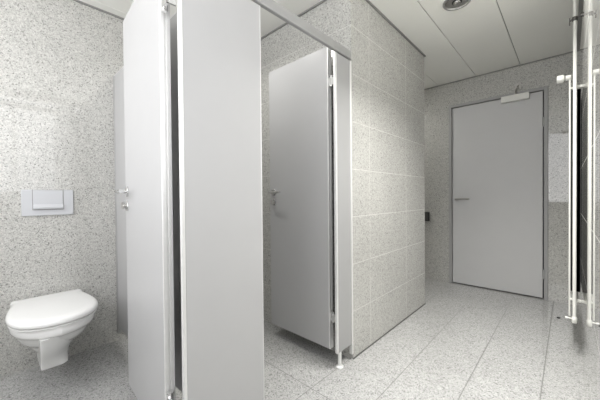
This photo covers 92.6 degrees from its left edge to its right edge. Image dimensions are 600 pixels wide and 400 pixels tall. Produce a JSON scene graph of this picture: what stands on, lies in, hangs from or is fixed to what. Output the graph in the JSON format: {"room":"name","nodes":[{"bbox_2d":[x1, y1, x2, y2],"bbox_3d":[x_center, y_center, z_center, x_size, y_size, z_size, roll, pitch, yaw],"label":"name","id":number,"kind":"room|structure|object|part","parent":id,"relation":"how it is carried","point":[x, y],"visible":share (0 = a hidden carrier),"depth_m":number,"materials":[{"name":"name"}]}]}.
{"room":"public restroom","nodes":[
{"label":"public restroom","id":0,"kind":"room"},
{"bbox_2d":[0,0,126,377],"bbox_3d":[-0.821,-0.242,2.757,0.200,2.495,4.831,0,1,43],"label":"wall","id":1,"kind":"structure","parent":0,"point":[60,59],"depth_m":1.83,"materials":[{"name":"tile"}]},
{"bbox_2d":[21,190,73,215],"bbox_3d":[-1.570,0.016,1.792,0.026,0.160,0.247,0,1,43],"label":"flush plate","id":2,"kind":"object","parent":1,"relation":"attached to","point":[33,202],"visible":1,"depth_m":1.78,"materials":[{"name":"white plastic"}]},
{"bbox_2d":[5,289,97,370],"bbox_3d":[-1.380,0.735,1.610,0.561,0.308,0.381,0,1,43],"label":"toilet","id":3,"kind":"object","parent":1,"relation":"attached to","point":[47,325],"visible":1,"depth_m":1.48,"materials":[{"name":"white ceramic"}]},
{"bbox_3d":[-1.372,0.598,1.600,0.536,0.036,0.381,0,1,43],"label":"lid","id":4,"kind":"part","parent":3,"relation":"part of","materials":[{"name":"white plastic"}]},
{"bbox_3d":[-1.383,0.751,1.613,0.552,0.246,0.364,0,1,43],"label":"bowl","id":5,"kind":"part","parent":3,"relation":"part of","materials":[{"name":"white ceramic"}]},
{"bbox_3d":[-1.372,0.622,1.600,0.528,0.008,0.373,0,1,43],"label":"seat","id":6,"kind":"part","parent":3,"relation":"part of","materials":[{"name":"white plastic"}]},
{"bbox_2d":[73,0,124,19],"bbox_3d":[-1.487,-1.319,1.889,0.012,0.010,2.286,0,1,43],"label":"trim","id":7,"kind":"structure","parent":1,"relation":"attached to","point":[78,1],"depth_m":1.99,"materials":[{"name":"grey metal"}]},
{"bbox_2d":[0,278,584,399],"bbox_3d":[0.156,1.067,1.869,2.846,0.120,4.831,0,1,43],"label":"floor","id":8,"kind":"structure","parent":0,"point":[467,342],"depth_m":1.77,"materials":[{"name":"tile"}]},
{"bbox_2d":[113,11,181,391],"bbox_3d":[-0.818,0.066,1.609,1.376,1.905,0.047,0,1,43],"label":"partition","id":9,"kind":"structure","parent":8,"relation":"on","point":[118,78],"depth_m":1.90,"materials":[{"name":"grey laminate"}]},
{"bbox_2d":[177,0,263,399],"bbox_3d":[-0.296,0.083,1.146,0.047,1.872,0.364,0,1,43],"label":"panel","id":10,"kind":"object","parent":8,"relation":"on","point":[220,126],"visible":1,"depth_m":1.12,"materials":[{"name":"grey laminate"}]},
{"bbox_2d":[114,0,181,399],"bbox_3d":[-0.653,0.019,1.232,0.157,1.825,0.627,-1,1,-43],"label":"door","id":11,"kind":"structure","parent":10,"relation":"attached to","point":[148,206],"depth_m":1.15,"materials":[{"name":"grey laminate"}]},
{"bbox_3d":[-0.836,-0.040,1.356,0.060,0.017,0.124,-1,1,-43],"label":"lever handle","id":12,"kind":"part","parent":11,"relation":"part of","materials":[{"name":"silver metal"}]},
{"bbox_2d":[251,0,351,60],"bbox_3d":[-0.399,-0.886,1.032,0.024,0.061,2.088,0,1,43],"label":"rail","id":13,"kind":"object","parent":10,"relation":"on","point":[271,6],"visible":0.86,"depth_m":1.47,"materials":[{"name":"metal"}]},
{"bbox_2d":[333,52,352,368],"bbox_3d":[0.261,0.071,1.749,0.047,1.872,0.168,0,1,43],"label":"post","id":14,"kind":"object","parent":8,"relation":"on","point":[342,69],"visible":1,"depth_m":1.73,"materials":[{"name":"grey paint"}]},
{"bbox_2d":[268,47,334,348],"bbox_3d":[0.013,-0.010,1.930,0.606,1.855,0.157,0,1,43],"label":"door","id":15,"kind":"structure","parent":14,"relation":"attached to","point":[300,91],"depth_m":1.90,"materials":[{"name":"grey laminate"}]},
{"bbox_2d":[79,0,578,88],"bbox_3d":[0.134,-1.408,1.840,2.446,0.140,4.431,0,1,43],"label":"ceiling","id":16,"kind":"structure","parent":0,"point":[480,37],"depth_m":2.26,"materials":[{"name":"white metal"}]},
{"bbox_3d":[-0.730,-1.345,2.649,0.079,0.011,4.431,0,1,43],"label":"panel","id":17,"kind":"part","parent":16,"relation":"part of","materials":[{"name":"white metal"}]},
{"bbox_3d":[-0.557,-1.345,2.488,0.385,0.011,4.431,0,1,43],"label":"panel","id":18,"kind":"part","parent":16,"relation":"part of","materials":[{"name":"white metal"}]},
{"bbox_3d":[-0.273,-1.344,2.222,0.385,0.011,4.431,0,1,43],"label":"panel","id":19,"kind":"part","parent":16,"relation":"part of","materials":[{"name":"white metal"}]},
{"bbox_3d":[0.011,-1.344,1.956,0.385,0.011,4.431,0,1,43],"label":"panel","id":20,"kind":"part","parent":16,"relation":"part of","materials":[{"name":"white metal"}]},
{"bbox_3d":[0.295,-1.343,1.690,0.385,0.011,4.431,0,1,43],"label":"panel","id":21,"kind":"part","parent":16,"relation":"part of","materials":[{"name":"white metal"}]},
{"bbox_2d":[442,0,470,10],"bbox_3d":[1.063,-1.337,1.943,0.180,0.022,0.180,0,1,43],"label":"recessed light","id":22,"kind":"object","parent":16,"relation":"in","point":[451,5],"visible":1,"depth_m":1.97,"materials":[{"name":"silver metal"}]},
{"bbox_3d":[0.579,-1.343,1.425,0.385,0.011,4.431,0,1,43],"label":"panel","id":23,"kind":"part","parent":16,"relation":"part of","materials":[{"name":"white metal"}]},
{"bbox_3d":[0.875,-1.342,1.148,0.418,0.011,4.431,0,1,43],"label":"panel","id":24,"kind":"part","parent":16,"relation":"part of","materials":[{"name":"white metal"}]},
{"bbox_2d":[261,0,424,358],"bbox_3d":[0.243,-0.177,2.730,1.392,2.345,1.247,0,1,43],"label":"wall","id":25,"kind":"structure","parent":0,"point":[388,164],"depth_m":2.12,"materials":[{"name":"tile"}]},
{"bbox_2d":[261,0,326,39],"bbox_3d":[-0.198,-1.335,2.256,1.392,0.010,0.012,0,1,43],"label":"trim","id":26,"kind":"structure","parent":25,"relation":"attached to","point":[322,1],"depth_m":2.07,"materials":[{"name":"grey metal"}]},
{"bbox_2d":[353,303,425,358],"bbox_3d":[0.764,0.993,2.268,0.004,0.007,1.251,0,1,43],"label":"trim","id":27,"kind":"structure","parent":25,"relation":"attached to","point":[425,303],"depth_m":2.13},
{"bbox_2d":[365,0,425,56],"bbox_3d":[0.745,-1.343,2.236,0.012,0.010,1.271,0,1,43],"label":"trim","id":28,"kind":"structure","parent":25,"relation":"attached to","point":[367,1],"depth_m":2.20,"materials":[{"name":"grey metal"}]},
{"bbox_2d":[424,51,577,304],"bbox_3d":[1.800,-0.275,3.476,2.646,2.495,0.200,0,1,43],"label":"wall","id":29,"kind":"structure","parent":0,"point":[437,100],"depth_m":2.95,"materials":[{"name":"tile"}]},
{"bbox_2d":[425,212,429,220],"bbox_3d":[1.546,0.204,3.560,0.114,0.111,0.044,0,1,43],"label":"wall box","id":30,"kind":"object","parent":29,"relation":"attached to","point":[427,214],"visible":0.52,"depth_m":3.52,"materials":[{"name":"black plastic"}]},
{"bbox_2d":[449,82,547,299],"bbox_3d":[2.076,-0.107,3.074,0.883,2.165,0.213,0,1,43],"label":"door","id":31,"kind":"structure","parent":29,"relation":"in","point":[498,145],"depth_m":3.05,"materials":[{"name":"grey paint"}]},
{"bbox_3d":[2.184,-1.130,2.885,0.056,0.117,0.113,0,1,43],"label":"closer arm","id":32,"kind":"part","parent":31,"relation":"part of","materials":[{"name":"metal"}]},
{"bbox_2d":[424,51,572,89],"bbox_3d":[1.640,-1.366,3.458,2.434,0.010,0.012,0,1,43],"label":"trim","id":33,"kind":"structure","parent":29,"relation":"attached to","point":[571,51],"depth_m":2.99,"materials":[{"name":"grey metal"}]},
{"bbox_2d":[577,0,599,399],"bbox_3d":[1.042,-0.237,0.876,0.200,2.495,4.631,0,1,43],"label":"wall","id":34,"kind":"structure","parent":0,"point":[589,29],"depth_m":1.13,"materials":[{"name":"tile"}]},
{"bbox_2d":[557,75,581,315],"bbox_3d":[1.887,-0.035,2.013,0.119,1.578,0.441,0,1,43],"label":"radiator","id":35,"kind":"object","parent":34,"relation":"attached to","point":[560,79],"visible":0.75,"depth_m":1.85,"materials":[{"name":"white metal"}]},
{"bbox_2d":[565,0,581,323],"bbox_3d":[1.722,-0.287,1.804,0.076,2.130,0.031,0,1,43],"label":"pipe","id":36,"kind":"object","parent":34,"relation":"attached to","point":[574,19],"visible":1,"depth_m":1.80,"materials":[{"name":"white metal"}]},
{"bbox_2d":[577,0,580,50],"bbox_3d":[1.631,-1.344,1.659,0.012,0.010,2.651,0,1,43],"label":"trim","id":37,"kind":"structure","parent":34,"relation":"attached to","point":[579,6],"depth_m":2.19,"materials":[{"name":"black metal"}]}
]}

